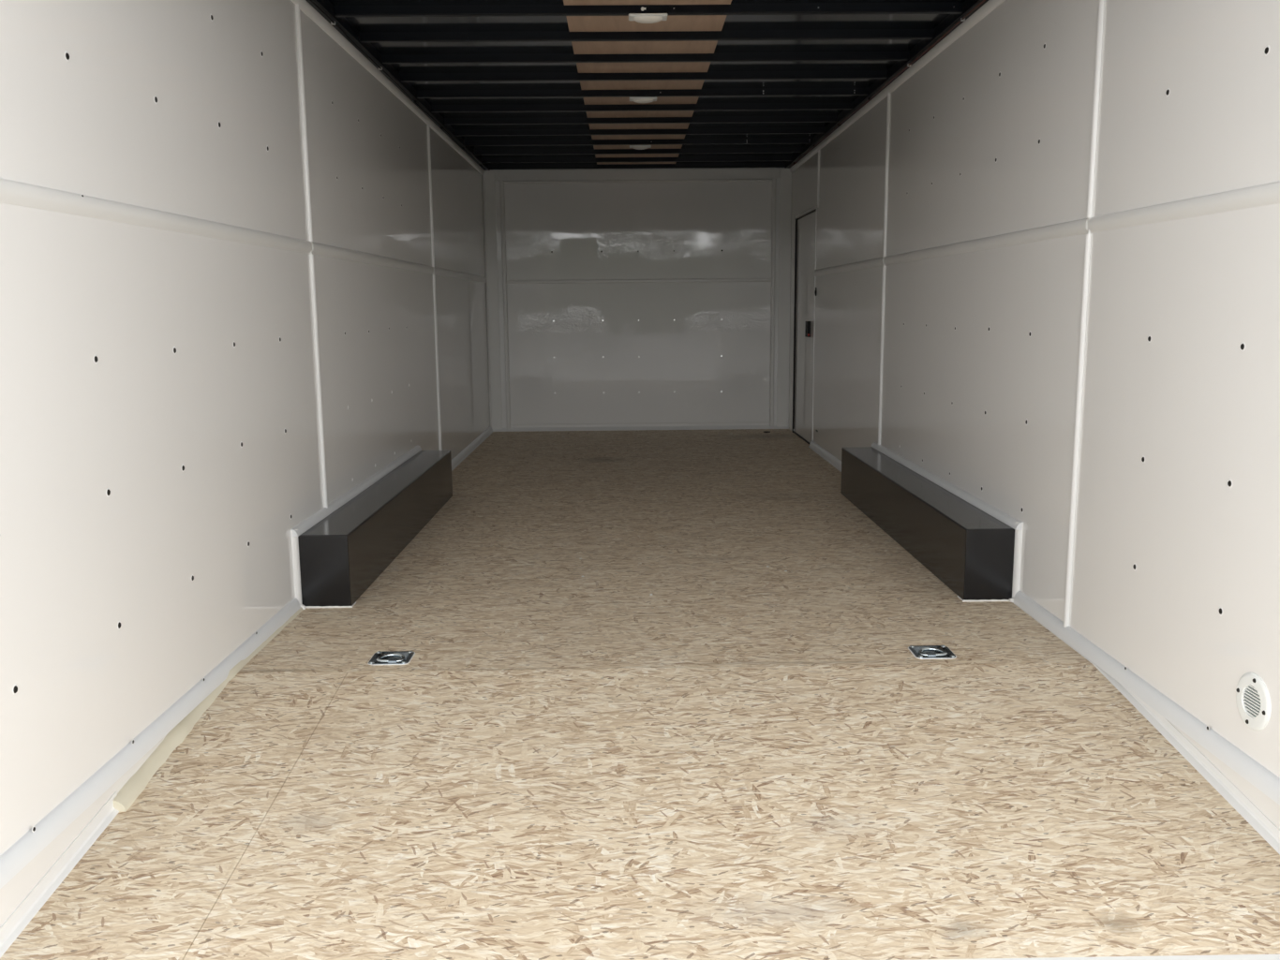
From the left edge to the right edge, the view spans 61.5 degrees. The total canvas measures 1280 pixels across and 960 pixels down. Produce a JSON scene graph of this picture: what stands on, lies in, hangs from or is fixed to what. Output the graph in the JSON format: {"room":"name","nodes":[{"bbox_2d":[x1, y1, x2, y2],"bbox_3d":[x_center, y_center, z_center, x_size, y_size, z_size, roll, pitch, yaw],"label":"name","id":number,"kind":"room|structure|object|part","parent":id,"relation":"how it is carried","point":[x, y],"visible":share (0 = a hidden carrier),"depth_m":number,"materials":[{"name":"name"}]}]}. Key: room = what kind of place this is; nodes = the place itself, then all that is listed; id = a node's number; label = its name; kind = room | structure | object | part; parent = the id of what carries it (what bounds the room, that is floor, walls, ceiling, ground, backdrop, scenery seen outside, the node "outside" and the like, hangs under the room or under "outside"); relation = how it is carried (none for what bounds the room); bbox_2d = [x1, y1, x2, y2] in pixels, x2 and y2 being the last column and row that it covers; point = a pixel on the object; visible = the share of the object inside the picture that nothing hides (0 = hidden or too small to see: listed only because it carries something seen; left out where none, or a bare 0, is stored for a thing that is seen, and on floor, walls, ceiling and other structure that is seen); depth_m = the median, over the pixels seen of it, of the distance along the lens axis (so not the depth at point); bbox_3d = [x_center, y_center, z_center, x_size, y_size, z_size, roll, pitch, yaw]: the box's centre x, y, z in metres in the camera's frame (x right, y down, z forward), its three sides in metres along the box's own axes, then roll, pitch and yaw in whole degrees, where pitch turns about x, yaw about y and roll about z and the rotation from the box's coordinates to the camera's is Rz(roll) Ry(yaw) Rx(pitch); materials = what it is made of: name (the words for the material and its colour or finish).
{"room":"cargo space","nodes":[
{"label":"cargo space","id":0,"kind":"room"},
{"bbox_2d":[0,0,490,927],"bbox_3d":[-1.203,-0.795,5.098,0.050,2.303,7.247,-1,9,-1],"label":"wall","id":1,"kind":"structure","parent":0,"point":[160,451],"depth_m":2.69,"materials":[{"name":"grey"}]},
{"bbox_2d":[0,791,119,958],"bbox_3d":[-1.133,0.764,2.098,0.014,0.090,0.515,-1,9,-1],"label":"trim","id":2,"kind":"structure","parent":1,"relation":"attached to","point":[26,911],"depth_m":2.08,"materials":[{"name":"white plastic"}]},
{"bbox_2d":[0,597,300,889],"bbox_3d":[-1.137,0.572,2.643,0.020,0.040,1.963,-1,9,-1],"label":"trim","id":3,"kind":"structure","parent":1,"relation":"attached to","point":[13,860],"depth_m":2.35,"materials":[{"name":"white"}]},
{"bbox_2d":[0,178,312,253],"bbox_3d":[-1.155,-0.637,2.651,0.010,0.043,2.366,-1,9,-1],"label":"trim","id":4,"kind":"structure","parent":1,"relation":"attached to","point":[11,192],"depth_m":2.43,"materials":[{"name":"white plastic"}]},
{"bbox_2d":[112,607,303,812],"bbox_3d":[-1.136,0.567,2.975,0.031,0.096,1.320,-1,9,-1],"label":"strip","id":5,"kind":"object","parent":1,"relation":"attached to","point":[137,783],"visible":0.72,"depth_m":2.59,"materials":[{"name":"beige"}]},
{"bbox_2d":[290,528,302,604],"bbox_3d":[-1.153,0.300,3.611,0.016,0.275,0.024,-1,9,-1],"label":"trim","id":6,"kind":"structure","parent":1,"relation":"attached to","point":[294,540],"depth_m":3.60,"materials":[{"name":"white plastic"}]},
{"bbox_2d":[295,3,312,241],"bbox_3d":[-1.172,-1.241,3.762,0.011,0.798,0.034,-1,9,-1],"label":"trim","id":7,"kind":"structure","parent":1,"relation":"attached to","point":[297,7],"depth_m":3.75,"materials":[{"name":"white plastic"}]},
{"bbox_2d":[309,254,327,507],"bbox_3d":[-1.165,-0.349,3.906,0.011,0.922,0.034,-1,9,-1],"label":"trim","id":8,"kind":"structure","parent":1,"relation":"attached to","point":[311,257],"depth_m":3.90,"materials":[{"name":"white plastic"}]},
{"bbox_2d":[290,445,421,536],"bbox_3d":[-1.164,0.002,4.662,0.022,0.025,2.193,-1,9,-1],"label":"trim","id":9,"kind":"structure","parent":1,"relation":"attached to","point":[307,524],"depth_m":4.29,"materials":[{"name":"white metal"}]},
{"bbox_2d":[312,241,433,274],"bbox_3d":[-1.185,-1.024,5.045,0.010,0.043,2.444,-1,9,-1],"label":"trim","id":10,"kind":"structure","parent":1,"relation":"attached to","point":[320,249],"depth_m":4.62,"materials":[{"name":"white plastic"}]},
{"bbox_2d":[290,0,484,175],"bbox_3d":[-1.188,-1.844,4.908,0.016,0.034,7.207,-1,9,-1],"label":"trim","id":11,"kind":"structure","parent":1,"relation":"attached to","point":[305,7],"depth_m":4.78,"materials":[{"name":"white plastic"}]},
{"bbox_2d":[305,0,489,170],"bbox_3d":[-1.170,-1.915,5.127,0.058,0.042,7.462,-1,9,-1],"label":"trim","id":12,"kind":"structure","parent":1,"relation":"attached to","point":[326,6],"depth_m":4.88,"materials":[{"name":"black paint"}]},
{"bbox_2d":[309,0,485,169],"bbox_3d":[-1.163,-1.859,4.923,0.016,0.011,7.000,-1,9,-1],"label":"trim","id":13,"kind":"structure","parent":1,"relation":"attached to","point":[333,22],"depth_m":4.81,"materials":[{"name":"black plastic"}]},
{"bbox_2d":[427,123,434,267],"bbox_3d":[-1.202,-1.634,6.194,0.011,0.798,0.034,-1,9,-1],"label":"trim","id":14,"kind":"structure","parent":1,"relation":"attached to","point":[428,129],"depth_m":6.18,"materials":[{"name":"white plastic"}]},
{"bbox_2d":[432,274,442,450],"bbox_3d":[-1.194,-0.628,6.356,0.011,1.152,0.034,-1,9,-1],"label":"trim","id":15,"kind":"structure","parent":1,"relation":"attached to","point":[434,276],"depth_m":6.33,"materials":[{"name":"white plastic"}]},
{"bbox_2d":[433,267,486,282],"bbox_3d":[-1.214,-1.410,7.429,0.010,0.043,2.348,-1,9,-1],"label":"trim","id":16,"kind":"structure","parent":1,"relation":"attached to","point":[437,271],"depth_m":7.14,"materials":[{"name":"white plastic"}]},
{"bbox_2d":[451,426,492,471],"bbox_3d":[-1.195,-0.180,7.295,0.020,0.040,3.025,-1,9,-1],"label":"trim","id":17,"kind":"structure","parent":1,"relation":"attached to","point":[483,436],"depth_m":7.57,"materials":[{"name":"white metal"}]},
{"bbox_2d":[489,167,788,428],"bbox_3d":[-0.012,-1.382,8.667,2.440,2.303,0.043,-1,9,-1],"label":"wall","id":18,"kind":"structure","parent":0,"point":[588,352],"depth_m":8.64,"materials":[{"name":"grey metal"}]},
{"bbox_2d":[482,170,502,429],"bbox_3d":[-1.182,-1.416,8.623,0.100,2.064,0.011,-1,9,-1],"label":"trim","id":19,"kind":"structure","parent":18,"relation":"attached to","point":[489,175],"depth_m":8.61,"materials":[{"name":"white plastic"}]},
{"bbox_2d":[499,180,510,429],"bbox_3d":[-1.080,-1.387,8.621,0.036,1.965,0.026,-1,9,-1],"label":"trim","id":20,"kind":"structure","parent":18,"relation":"attached to","point":[501,184],"depth_m":8.61,"materials":[{"name":"white plastic"}]},
{"bbox_2d":[494,168,779,180],"bbox_3d":[-0.018,-2.408,8.477,2.245,0.080,0.011,-1,9,-1],"label":"trim","id":21,"kind":"structure","parent":18,"relation":"attached to","point":[687,173],"depth_m":8.47,"materials":[{"name":"white plastic"}]},
{"bbox_2d":[506,278,771,283],"bbox_3d":[-0.007,-1.594,8.609,2.113,0.030,0.010,-1,9,-1],"label":"trim","id":22,"kind":"structure","parent":18,"relation":"attached to","point":[693,280],"depth_m":8.61,"materials":[{"name":"white plastic"}]},
{"bbox_2d":[503,178,776,183],"bbox_3d":[-0.014,-2.359,8.479,2.182,0.022,0.022,-1,9,-1],"label":"trim","id":23,"kind":"structure","parent":18,"relation":"attached to","point":[686,180],"depth_m":8.47,"materials":[{"name":"white plastic"}]},
{"bbox_2d":[510,421,769,425],"bbox_3d":[0.003,-0.461,8.794,2.113,0.012,0.006,-1,9,-1],"label":"trim","id":24,"kind":"structure","parent":18,"relation":"attached to","point":[738,422],"depth_m":8.79,"materials":[{"name":"white metal"}]},
{"bbox_2d":[491,425,788,431],"bbox_3d":[-0.004,-0.423,8.789,2.440,0.030,0.028,-1,9,-1],"label":"trim","id":25,"kind":"structure","parent":18,"relation":"attached to","point":[704,427],"depth_m":8.79,"materials":[{"name":"white metal"}]},
{"bbox_2d":[769,178,775,426],"bbox_3d":[1.068,-1.409,8.644,0.036,1.965,0.026,-1,9,-1],"label":"trim","id":26,"kind":"structure","parent":18,"relation":"attached to","point":[773,194],"depth_m":8.63,"materials":[{"name":"white metal"}]},
{"bbox_2d":[776,168,791,426],"bbox_3d":[1.160,-1.440,8.648,0.095,2.064,0.011,-1,9,-1],"label":"trim","id":27,"kind":"structure","parent":18,"relation":"attached to","point":[785,174],"depth_m":8.64,"materials":[{"name":"white metal"}]},
{"bbox_2d":[0,429,1279,959],"bbox_3d":[0.040,0.221,5.346,2.480,0.143,7.072,-1,9,-1],"label":"floor","id":28,"kind":"structure","parent":0,"point":[742,758],"depth_m":2.48,"materials":[{"name":"beige wood"}]},
{"bbox_2d":[297,450,452,610],"bbox_3d":[-1.081,0.142,4.681,0.184,0.258,2.182,-1,9,-1],"label":"box","id":29,"kind":"object","parent":28,"relation":"on","point":[341,556],"visible":0.87,"depth_m":4.03,"materials":[{"name":"black metal"}]},
{"bbox_2d":[367,651,415,665],"bbox_3d":[-0.719,0.519,3.113,0.120,0.021,0.120,-1,9,-1],"label":"ring","id":30,"kind":"object","parent":28,"relation":"in","point":[384,658],"visible":0.99,"depth_m":3.12,"materials":[{"name":"silver metal"}]},
{"bbox_2d":[840,446,1014,603],"bbox_3d":[1.173,0.124,4.676,0.184,0.258,2.148,-1,9,-1],"label":"box","id":31,"kind":"object","parent":28,"relation":"on","point":[968,549],"visible":0.87,"depth_m":4.05,"materials":[{"name":"black metal"}]},
{"bbox_2d":[907,645,956,659],"bbox_3d":[0.848,0.504,3.125,0.120,0.021,0.120,-1,9,-1],"label":"ring","id":32,"kind":"object","parent":28,"relation":"in","point":[921,652],"visible":0.99,"depth_m":3.12,"materials":[{"name":"silver metal"}]},
{"bbox_2d":[914,954,1279,959],"bbox_3d":[0.085,0.894,1.794,2.480,0.090,0.155,-1,9,-1],"label":"threshold","id":33,"kind":"object","parent":28,"relation":"attached to","point":[1226,957],"depth_m":1.87,"materials":[{"name":"white metal"}]},
{"bbox_2d":[328,0,965,164],"bbox_3d":[0.022,-1.929,4.929,2.520,0.030,7.247,-1,9,-1],"label":"ceiling","id":34,"kind":"structure","parent":0,"point":[833,22],"depth_m":4.95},
{"bbox_2d":[489,163,785,169],"bbox_3d":[-0.021,-2.464,8.442,2.324,0.034,0.030,-1,9,-1],"label":"rafter","id":35,"kind":"object","parent":34,"relation":"attached to","point":[677,165],"visible":1,"depth_m":8.43,"materials":[{"name":"black paint"}]},
{"bbox_2d":[482,155,792,163],"bbox_3d":[-0.016,-2.402,8.057,2.324,0.034,0.030,-1,9,-1],"label":"rafter","id":36,"kind":"object","parent":34,"relation":"attached to","point":[772,157],"visible":1,"depth_m":8.04,"materials":[{"name":"black paint"}]},
{"bbox_2d":[474,147,802,155],"bbox_3d":[-0.011,-2.333,7.631,2.324,0.034,0.030,-1,9,-1],"label":"rafter","id":37,"kind":"object","parent":34,"relation":"attached to","point":[783,149],"visible":0.96,"depth_m":7.62,"materials":[{"name":"black paint"}]},
{"bbox_2d":[464,137,813,146],"bbox_3d":[-0.005,-2.262,7.192,2.324,0.034,0.034,-1,9,-1],"label":"rafter","id":38,"kind":"object","parent":34,"relation":"attached to","point":[751,141],"visible":1,"depth_m":7.18,"materials":[{"name":"black paint"}]},
{"bbox_2d":[629,145,651,149],"bbox_3d":[0.002,-2.252,7.246,0.144,0.045,0.087,-1,9,-1],"label":"dome light","id":39,"kind":"object","parent":38,"relation":"attached to","point":[637,147],"visible":1,"depth_m":7.22,"materials":[{"name":"white plastic"}]},
{"bbox_2d":[454,127,824,135],"bbox_3d":[0.000,-2.195,6.777,2.324,0.034,0.030,-1,9,-1],"label":"rafter","id":40,"kind":"object","parent":34,"relation":"attached to","point":[751,130],"visible":1,"depth_m":6.76,"materials":[{"name":"black paint"}]},
{"bbox_2d":[443,115,837,124],"bbox_3d":[0.005,-2.127,6.357,2.324,0.034,0.030,-1,9,-1],"label":"rafter","id":41,"kind":"object","parent":34,"relation":"attached to","point":[812,118],"visible":1,"depth_m":6.34,"materials":[{"name":"black paint"}]},
{"bbox_2d":[431,102,851,112],"bbox_3d":[0.010,-2.061,5.946,2.324,0.034,0.030,-1,9,-1],"label":"rafter","id":42,"kind":"object","parent":34,"relation":"attached to","point":[815,105],"visible":1,"depth_m":5.93,"materials":[{"name":"black paint"}]},
{"bbox_2d":[416,87,868,98],"bbox_3d":[0.015,-1.996,5.542,2.324,0.034,0.034,-1,9,-1],"label":"rafter","id":43,"kind":"object","parent":34,"relation":"attached to","point":[860,91],"visible":1,"depth_m":5.53,"materials":[{"name":"black paint"}]},
{"bbox_2d":[629,96,656,103],"bbox_3d":[0.017,-1.984,5.587,0.144,0.045,0.087,-1,9,-1],"label":"dome light","id":44,"kind":"object","parent":43,"relation":"attached to","point":[638,99],"visible":1,"depth_m":5.56,"materials":[{"name":"white plastic"}]},
{"bbox_2d":[400,70,887,82],"bbox_3d":[0.020,-1.931,5.141,2.324,0.034,0.030,-1,9,-1],"label":"rafter","id":45,"kind":"object","parent":34,"relation":"attached to","point":[831,74],"visible":1,"depth_m":5.13,"materials":[{"name":"black paint"}]},
{"bbox_2d":[381,51,908,63],"bbox_3d":[0.025,-1.869,4.759,2.324,0.034,0.030,-1,9,-1],"label":"rafter","id":46,"kind":"object","parent":34,"relation":"attached to","point":[812,56],"visible":1,"depth_m":4.75,"materials":[{"name":"black paint"}]},
{"bbox_2d":[359,29,933,43],"bbox_3d":[0.030,-1.807,4.375,2.324,0.034,0.030,-1,9,-1],"label":"rafter","id":47,"kind":"object","parent":34,"relation":"attached to","point":[838,34],"visible":1,"depth_m":4.36,"materials":[{"name":"black paint"}]},
{"bbox_2d":[563,0,731,164],"bbox_3d":[0.015,-1.917,4.961,0.615,0.003,7.106,-1,9,-1],"label":"strip","id":48,"kind":"object","parent":34,"relation":"attached to","point":[674,22],"visible":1,"depth_m":4.96,"materials":[{"name":"brown wood"}]},
{"bbox_2d":[333,1,963,16],"bbox_3d":[0.035,-1.745,3.989,2.324,0.034,0.034,-1,9,-1],"label":"rafter","id":49,"kind":"object","parent":34,"relation":"attached to","point":[943,7],"visible":1,"depth_m":3.98,"materials":[{"name":"black paint"}]},
{"bbox_2d":[628,6,667,23],"bbox_3d":[0.030,-1.727,4.003,0.144,0.045,0.087,-1,9,-1],"label":"dome light","id":50,"kind":"object","parent":49,"relation":"attached to","point":[642,18],"visible":1,"depth_m":3.98,"materials":[{"name":"white plastic"}]},
{"bbox_2d":[788,0,1279,830],"bbox_3d":[1.267,-0.820,5.124,0.050,2.303,7.247,-1,9,-1],"label":"wall","id":51,"kind":"structure","parent":0,"point":[1176,569],"depth_m":2.99,"materials":[{"name":"grey metal"}]},
{"bbox_2d":[792,208,816,444],"bbox_3d":[1.226,-1.120,7.949,0.062,1.654,0.930,-1,9,-1],"label":"door","id":52,"kind":"structure","parent":51,"relation":"in","point":[805,244],"depth_m":7.98,"materials":[{"name":"grey metal"}]},
{"bbox_3d":[1.212,-1.091,7.762,0.023,0.112,0.102,-1,9,-1],"label":"handle","id":53,"kind":"part","parent":52,"relation":"part of","materials":[{"name":"black plastic"}]},
{"bbox_2d":[795,206,816,219],"bbox_3d":[1.209,-1.951,7.852,0.004,0.022,0.895,-1,9,-1],"label":"trim","id":54,"kind":"structure","parent":51,"relation":"attached to","point":[814,207],"depth_m":7.81,"materials":[{"name":"white metal"}]},
{"bbox_2d":[817,149,819,208],"bbox_3d":[1.210,-2.046,7.300,0.011,0.380,0.034,-1,9,-1],"label":"trim","id":55,"kind":"structure","parent":51,"relation":"attached to","point":[818,172],"depth_m":7.29,"materials":[{"name":"white plastic"}]},
{"bbox_2d":[808,441,841,472],"bbox_3d":[1.232,-0.109,6.727,0.020,0.040,1.915,-1,9,-1],"label":"trim","id":56,"kind":"structure","parent":51,"relation":"attached to","point":[835,461],"depth_m":7.05,"materials":[{"name":"white metal"}]},
{"bbox_2d":[814,257,883,276],"bbox_3d":[1.228,-1.276,6.476,0.010,0.043,2.028,-1,9,-1],"label":"trim","id":57,"kind":"structure","parent":51,"relation":"attached to","point":[875,262],"depth_m":6.24,"materials":[{"name":"white plastic"}]},
{"bbox_2d":[878,266,885,445],"bbox_3d":[1.244,-0.634,5.543,0.011,0.922,0.034,-1,9,-1],"label":"trim","id":58,"kind":"structure","parent":51,"relation":"attached to","point":[884,267],"depth_m":5.53,"materials":[{"name":"white plastic"}]},
{"bbox_2d":[784,0,988,168],"bbox_3d":[1.211,-1.939,5.153,0.058,0.042,7.462,-1,9,-1],"label":"trim","id":59,"kind":"structure","parent":51,"relation":"attached to","point":[951,20],"depth_m":4.96,"materials":[{"name":"black paint"}]},
{"bbox_2d":[882,92,890,257],"bbox_3d":[1.236,-1.526,5.398,0.011,0.798,0.034,-1,9,-1],"label":"trim","id":60,"kind":"structure","parent":51,"relation":"attached to","point":[888,94],"depth_m":5.39,"materials":[{"name":"white plastic"}]},
{"bbox_2d":[788,0,985,167],"bbox_3d":[1.209,-1.884,4.948,0.016,0.011,7.000,-1,9,-1],"label":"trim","id":61,"kind":"structure","parent":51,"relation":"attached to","point":[983,1],"depth_m":4.90,"materials":[{"name":"brown plastic"}]},
{"bbox_2d":[789,0,1005,172],"bbox_3d":[1.235,-1.869,4.934,0.016,0.034,7.207,-1,9,-1],"label":"trim","id":62,"kind":"structure","parent":51,"relation":"attached to","point":[989,6],"depth_m":4.84,"materials":[{"name":"white plastic"}]},
{"bbox_2d":[871,442,1022,530],"bbox_3d":[1.254,-0.018,4.658,0.022,0.025,2.159,-1,9,-1],"label":"trim","id":63,"kind":"structure","parent":51,"relation":"attached to","point":[1002,516],"depth_m":4.29,"materials":[{"name":"white metal"}]},
{"bbox_2d":[883,218,1087,265],"bbox_3d":[1.256,-0.917,4.255,0.010,0.043,2.432,-1,9,-1],"label":"trim","id":64,"kind":"structure","parent":51,"relation":"attached to","point":[1076,227],"depth_m":3.76,"materials":[{"name":"white plastic"}]},
{"bbox_2d":[1012,521,1023,598],"bbox_3d":[1.271,0.278,3.624,0.016,0.275,0.024,-1,9,-1],"label":"trim","id":65,"kind":"structure","parent":51,"relation":"attached to","point":[1018,533],"depth_m":3.62,"materials":[{"name":"white plastic"}]},
{"bbox_2d":[1063,233,1092,627],"bbox_3d":[1.275,-0.128,3.141,0.011,1.154,0.034,-1,9,-1],"label":"trim","id":66,"kind":"structure","parent":51,"relation":"attached to","point":[1088,237],"depth_m":3.13,"materials":[{"name":"white plastic"}]},
{"bbox_2d":[1086,218,1090,234],"bbox_3d":[1.272,-0.720,3.045,0.006,0.048,0.010,-1,9,-1],"label":"trim","id":67,"kind":"structure","parent":51,"relation":"attached to","point":[1088,230],"depth_m":3.04,"materials":[{"name":"white plastic"}]},
{"bbox_2d":[1086,0,1105,218],"bbox_3d":[1.266,-1.135,2.978,0.011,0.798,0.034,-1,9,-1],"label":"trim","id":68,"kind":"structure","parent":51,"relation":"attached to","point":[1102,3],"depth_m":2.99,"materials":[{"name":"white plastic"}]},
{"bbox_2d":[1013,591,1279,805],"bbox_3d":[1.282,0.548,2.662,0.020,0.040,1.950,-1,9,-1],"label":"trim","id":69,"kind":"structure","parent":51,"relation":"attached to","point":[1263,780],"depth_m":2.62,"materials":[{"name":"white"}]},
{"bbox_2d":[1013,602,1279,854],"bbox_3d":[1.282,0.606,2.750,0.020,0.154,1.795,-1,9,-1],"label":"trim","id":70,"kind":"structure","parent":51,"relation":"attached to","point":[1229,792],"depth_m":2.45,"materials":[{"name":"white plastic"}]},
{"bbox_2d":[1088,181,1279,232],"bbox_3d":[1.280,-0.597,2.272,0.010,0.043,1.545,-1,9,-1],"label":"trim","id":71,"kind":"structure","parent":51,"relation":"attached to","point":[1266,194],"depth_m":2.48,"materials":[{"name":"white plastic"}]},
{"bbox_2d":[1235,672,1270,730],"bbox_3d":[1.292,0.467,2.271,0.008,0.121,0.121,-1,9,-1],"label":"air vent","id":72,"kind":"object","parent":51,"relation":"in","point":[1253,700],"visible":1,"depth_m":2.26,"materials":[{"name":"white plastic"}]}
]}

